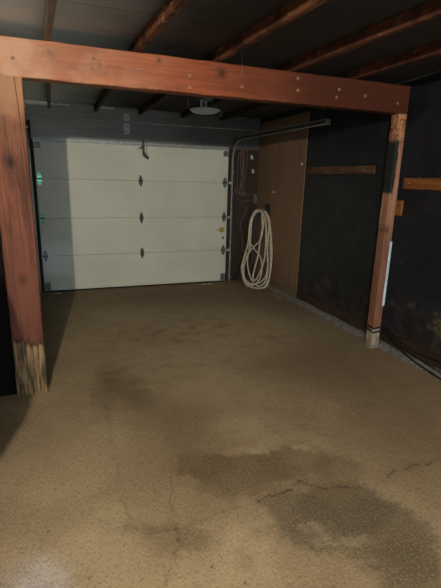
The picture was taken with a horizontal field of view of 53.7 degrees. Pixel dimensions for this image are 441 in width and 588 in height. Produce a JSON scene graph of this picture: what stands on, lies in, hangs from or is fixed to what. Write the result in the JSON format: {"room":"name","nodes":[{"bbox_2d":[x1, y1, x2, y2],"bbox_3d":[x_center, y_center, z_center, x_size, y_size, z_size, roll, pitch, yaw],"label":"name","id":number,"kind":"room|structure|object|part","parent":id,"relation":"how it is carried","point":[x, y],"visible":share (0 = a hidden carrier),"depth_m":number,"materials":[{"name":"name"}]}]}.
{"room":"garage","nodes":[
{"label":"garage","id":0,"kind":"room"},
{"bbox_2d":[0,231,16,395],"bbox_3d":[-1.725,-0.305,2.984,0.427,2.239,0.030,-4,16,-20],"label":"wall","id":1,"kind":"structure","parent":0,"point":[8,386],"depth_m":3.21,"materials":[{"name":"black"}]},
{"bbox_2d":[24,100,260,291],"bbox_3d":[-1.236,-1.366,6.441,3.865,2.540,0.132,-4,16,-20],"label":"wall","id":2,"kind":"structure","parent":0,"point":[48,127],"depth_m":6.34,"materials":[{"name":"grey paint"}]},
{"bbox_2d":[26,122,41,292],"bbox_3d":[-2.098,-0.943,4.736,0.070,2.528,2.579,-4,16,-20],"label":"door track","id":3,"kind":"object","parent":2,"relation":"attached to","point":[26,122],"visible":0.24,"depth_m":5.83,"materials":[{"name":"metal"}]},
{"bbox_3d":[-2.515,-0.938,5.916,0.024,1.893,0.052,-4,16,-20],"label":"vertical rail","id":4,"kind":"part","parent":3,"relation":"part of","materials":[{"name":"metal"}]},
{"bbox_2d":[26,120,43,291],"bbox_3d":[-2.538,-1.139,5.922,0.080,2.300,0.030,-4,16,-20],"label":"trim","id":5,"kind":"structure","parent":2,"relation":"attached to","point":[27,121],"depth_m":5.88,"materials":[{"name":"black rubber"}]},
{"bbox_2d":[51,103,68,105],"bbox_3d":[-2.110,-2.482,5.702,0.250,0.027,0.040,-4,16,-20],"label":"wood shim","id":6,"kind":"object","parent":2,"relation":"attached to","point":[51,103],"visible":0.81,"depth_m":5.69,"materials":[{"name":"grey wood"}]},
{"bbox_2d":[124,114,129,134],"bbox_3d":[-1.305,-2.364,6.063,0.080,0.267,0.027,-4,16,-20],"label":"bracket","id":7,"kind":"object","parent":2,"relation":"attached to","point":[126,116],"visible":1,"depth_m":6.07,"materials":[{"name":"metal"}]},
{"bbox_3d":[-1.303,-2.448,6.038,0.077,0.090,0.010,-4,16,-20],"label":"plate","id":8,"kind":"part","parent":7,"relation":"part of","materials":[{"name":"grey metal"}]},
{"bbox_3d":[-1.309,-2.304,6.087,0.080,0.140,0.011,-4,16,-20],"label":"plate","id":9,"kind":"part","parent":7,"relation":"part of","materials":[{"name":"grey metal"}]},
{"bbox_2d":[33,137,230,291],"bbox_3d":[-1.163,-1.143,6.404,2.788,2.130,0.097,-4,16,-20],"label":"door","id":10,"kind":"structure","parent":2,"relation":"in","point":[113,214],"depth_m":6.35,"materials":[{"name":"paint"}]},
{"bbox_3d":[-1.173,-1.886,6.224,2.745,0.517,0.045,-4,16,-20],"label":"panel","id":11,"kind":"part","parent":10,"relation":"part of","materials":[{"name":"paint"}]},
{"bbox_3d":[-1.186,-1.387,6.357,2.745,0.530,0.045,-4,16,-20],"label":"panel","id":12,"kind":"part","parent":10,"relation":"part of","materials":[{"name":"paint"}]},
{"bbox_3d":[-1.199,-0.882,6.491,2.745,0.529,0.045,-4,16,-20],"label":"panel","id":13,"kind":"part","parent":10,"relation":"part of","materials":[{"name":"paint"}]},
{"bbox_3d":[-1.212,-0.386,6.622,2.745,0.512,0.045,-4,16,-20],"label":"panel","id":14,"kind":"part","parent":10,"relation":"part of","materials":[{"name":"paint"}]},
{"bbox_2d":[31,115,245,130],"bbox_3d":[-1.032,-2.410,6.162,3.035,0.006,0.015,-4,16,-20],"label":"trim","id":15,"kind":"structure","parent":2,"relation":"attached to","point":[31,115],"depth_m":6.08,"materials":[{"name":"grey metal"}]},
{"bbox_2d":[237,149,246,196],"bbox_3d":[0.336,-1.894,6.825,0.167,0.731,0.021,-4,16,-20],"label":"wire","id":16,"kind":"object","parent":2,"relation":"hanging from","point":[241,183],"visible":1,"depth_m":6.83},
{"bbox_2d":[240,209,246,249],"bbox_3d":[0.370,-1.049,7.078,0.120,0.721,0.010,-4,16,-20],"label":"wire","id":17,"kind":"object","parent":2,"relation":"hanging from","point":[246,209],"visible":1,"depth_m":7.05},
{"bbox_2d":[227,109,330,280],"bbox_3d":[0.602,-1.135,5.729,0.070,2.528,2.579,-4,16,-20],"label":"door track","id":18,"kind":"object","parent":2,"relation":"attached to","point":[327,121],"visible":0.8,"depth_m":5.92,"materials":[{"name":"metal"}]},
{"bbox_3d":[0.155,-1.129,6.898,0.024,1.893,0.052,-4,16,-20],"label":"vertical rail","id":19,"kind":"part","parent":18,"relation":"part of","materials":[{"name":"metal"}]},
{"bbox_3d":[0.676,-1.985,5.316,0.024,0.052,2.196,-4,16,-20],"label":"horizontal rail","id":20,"kind":"part","parent":18,"relation":"part of","materials":[{"name":"metal"}]},
{"bbox_2d":[0,279,440,587],"bbox_3d":[0.514,1.178,2.177,4.065,0.100,10.585,-4,16,-20],"label":"floor","id":21,"kind":"structure","parent":0,"point":[253,475],"depth_m":2.69,"materials":[{"name":"concrete"}]},
{"bbox_2d":[0,75,47,395],"bbox_3d":[-1.418,-0.321,3.093,0.226,2.229,0.103,-4,16,-20],"label":"wooden post","id":22,"kind":"object","parent":21,"relation":"on","point":[17,224],"visible":1,"depth_m":3.04,"materials":[{"name":"brown wood"}]},
{"bbox_2d":[0,35,410,114],"bbox_3d":[-0.118,-1.601,3.252,3.774,0.233,0.128,-4,16,-20],"label":"wooden beam","id":23,"kind":"structure","parent":22,"relation":"on","point":[27,59],"depth_m":3.16,"materials":[{"name":"brown wood"}]},
{"bbox_2d":[232,256,245,279],"bbox_3d":[0.321,-0.438,7.203,0.276,0.429,0.032,-7,17,-28],"label":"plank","id":24,"kind":"object","parent":21,"relation":"on","point":[237,272],"visible":0.61,"depth_m":7.19,"materials":[{"name":"brown wood"}]},
{"bbox_2d":[267,292,289,300],"bbox_3d":[0.813,0.032,6.282,0.173,0.043,0.470,-4,16,-20],"label":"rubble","id":25,"kind":"object","parent":21,"relation":"on","point":[274,293],"visible":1,"depth_m":6.25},
{"bbox_2d":[365,113,406,348],"bbox_3d":[1.581,-0.534,4.193,0.101,2.229,0.109,-4,16,-20],"label":"wooden post","id":26,"kind":"object","parent":21,"relation":"on","point":[398,121],"visible":1,"depth_m":4.14,"materials":[{"name":"wood"}]},
{"bbox_2d":[367,324,440,363],"bbox_3d":[2.103,0.720,3.232,0.142,0.161,2.804,-5,16,-23],"label":"cable","id":27,"kind":"object","parent":26,"relation":"attached to","point":[397,338],"visible":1,"depth_m":4.16,"materials":[{"name":"black rubber"}]},
{"bbox_2d":[367,327,440,379],"bbox_3d":[2.036,0.780,3.219,0.139,0.204,2.801,-4,16,-20],"label":"cable","id":28,"kind":"object","parent":21,"relation":"on","point":[389,337],"visible":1,"depth_m":4.13,"materials":[{"name":"black rubber"}]},
{"bbox_2d":[0,0,440,118],"bbox_3d":[0.598,-1.331,1.462,4.065,0.040,10.485,-4,16,-20],"label":"ceiling","id":29,"kind":"structure","parent":0,"point":[200,28],"depth_m":2.84,"materials":[{"name":"brown wood"}]},
{"bbox_2d":[43,0,56,107],"bbox_3d":[-0.326,-1.186,1.062,0.140,0.085,10.306,-5,16,-22],"label":"rafter","id":30,"kind":"object","parent":29,"relation":"attached to","point":[50,5],"visible":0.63,"depth_m":2.50,"materials":[{"name":"brown wood"}]},
{"bbox_2d":[94,0,188,111],"bbox_3d":[0.222,-1.225,1.263,0.140,0.085,10.306,-5,16,-22],"label":"rafter","id":31,"kind":"object","parent":29,"relation":"attached to","point":[169,9],"visible":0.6,"depth_m":2.58,"materials":[{"name":"brown wood"}]},
{"bbox_2d":[187,96,222,116],"bbox_3d":[-0.180,-2.163,5.003,0.352,0.207,0.352,8,16,23],"label":"ceiling lamp","id":32,"kind":"object","parent":29,"relation":"hanging from","point":[205,110],"visible":0.98,"depth_m":4.95,"materials":[{"name":"white metal"}]},
{"bbox_3d":[-0.181,-2.099,5.021,0.352,0.048,0.352,-4,16,-20],"label":"lamp shade","id":33,"kind":"part","parent":32,"relation":"part of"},
{"bbox_2d":[138,0,328,114],"bbox_3d":[0.774,-1.264,1.467,0.140,0.085,10.306,-5,16,-22],"label":"rafter","id":34,"kind":"object","parent":29,"relation":"attached to","point":[294,9],"visible":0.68,"depth_m":2.60,"materials":[{"name":"brown wood"}]},
{"bbox_2d":[181,0,440,117],"bbox_3d":[1.356,-1.306,1.681,0.138,0.085,10.306,-5,16,-22],"label":"rafter","id":35,"kind":"object","parent":29,"relation":"attached to","point":[431,9],"visible":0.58,"depth_m":2.67,"materials":[{"name":"brown wood"}]},
{"bbox_2d":[219,40,440,120],"bbox_3d":[1.845,-1.341,1.862,0.081,0.085,10.301,-4,16,-21],"label":"rafter","id":36,"kind":"object","parent":29,"relation":"attached to","point":[432,49],"visible":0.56,"depth_m":3.31,"materials":[{"name":"brown wood"}]},
{"bbox_2d":[396,70,440,84],"bbox_3d":[1.764,-1.798,3.552,0.040,0.078,0.886,-7,17,-30],"label":"wire","id":37,"kind":"object","parent":29,"relation":"hanging from","point":[439,70],"visible":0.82,"depth_m":3.69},
{"bbox_2d":[261,71,440,355],"bbox_3d":[2.421,-0.217,2.476,0.100,2.540,10.485,-4,16,-20],"label":"wall","id":38,"kind":"structure","parent":0,"point":[341,212],"depth_m":4.50,"materials":[{"name":"black paint"}]},
{"bbox_2d":[253,112,309,296],"bbox_3d":[0.834,-1.292,6.414,0.013,2.425,1.423,-4,16,-20],"label":"plywood panel","id":39,"kind":"object","parent":38,"relation":"attached to","point":[280,171],"visible":0.8,"depth_m":6.24,"materials":[{"name":"brown wood"}]},
{"bbox_2d":[259,204,270,215],"bbox_3d":[0.666,-1.289,6.669,0.126,0.170,0.180,-4,16,-20],"label":"hanger","id":40,"kind":"object","parent":39,"relation":"attached to","point":[267,206],"visible":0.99,"depth_m":6.65,"materials":[{"name":"metal"}]},
{"bbox_2d":[241,209,272,288],"bbox_3d":[0.592,-0.690,6.702,0.553,1.199,0.322,16,20,42],"label":"garden hose","id":41,"kind":"object","parent":40,"relation":"hanging from","point":[263,219],"visible":1,"depth_m":6.67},
{"bbox_2d":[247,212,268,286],"bbox_3d":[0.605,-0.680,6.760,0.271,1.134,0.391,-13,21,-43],"label":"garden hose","id":42,"kind":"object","parent":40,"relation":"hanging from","point":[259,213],"visible":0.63,"depth_m":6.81,"materials":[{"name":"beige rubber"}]},
{"bbox_3d":[0.723,-1.293,6.690,0.006,0.170,0.180,-4,16,-20],"label":"plate","id":43,"kind":"part","parent":40,"relation":"part of","materials":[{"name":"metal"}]},
{"bbox_2d":[305,165,375,173],"bbox_3d":[1.334,-1.424,5.011,0.032,0.087,1.315,-4,16,-20],"label":"board","id":44,"kind":"object","parent":38,"relation":"attached to","point":[368,169],"visible":1,"depth_m":4.89,"materials":[{"name":"brown wood"}]},
{"bbox_2d":[251,277,440,377],"bbox_3d":[2.334,1.002,2.695,0.075,0.068,10.335,-4,16,-20],"label":"baseboard","id":45,"kind":"structure","parent":38,"relation":"attached to","point":[388,348],"depth_m":4.92,"materials":[{"name":"concrete"}]},
{"bbox_2d":[380,329,440,372],"bbox_3d":[2.072,0.744,3.279,0.024,0.147,2.901,-4,16,-20],"label":"cable","id":46,"kind":"object","parent":45,"relation":"on","point":[380,329],"visible":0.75,"depth_m":4.05,"materials":[{"name":"black rubber"}]},
{"bbox_2d":[297,290,440,369],"bbox_3d":[2.617,1.098,2.015,0.034,0.110,8.860,-4,16,-20],"label":"trim","id":47,"kind":"structure","parent":38,"relation":"attached to","point":[355,321],"depth_m":4.76,"materials":[{"name":"brown wood"}]},
{"bbox_2d":[394,200,403,215],"bbox_3d":[1.691,-0.822,4.157,0.032,0.140,0.118,-4,16,-20],"label":"wood block","id":48,"kind":"object","parent":38,"relation":"attached to","point":[399,203],"visible":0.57,"depth_m":4.12,"materials":[{"name":"brown wood"}]},
{"bbox_2d":[403,178,440,190],"bbox_3d":[1.865,-0.922,3.666,0.031,0.104,0.875,-4,16,-20],"label":"board","id":49,"kind":"object","parent":38,"relation":"attached to","point":[409,183],"visible":1,"depth_m":3.84,"materials":[{"name":"brown wood"}]}
]}

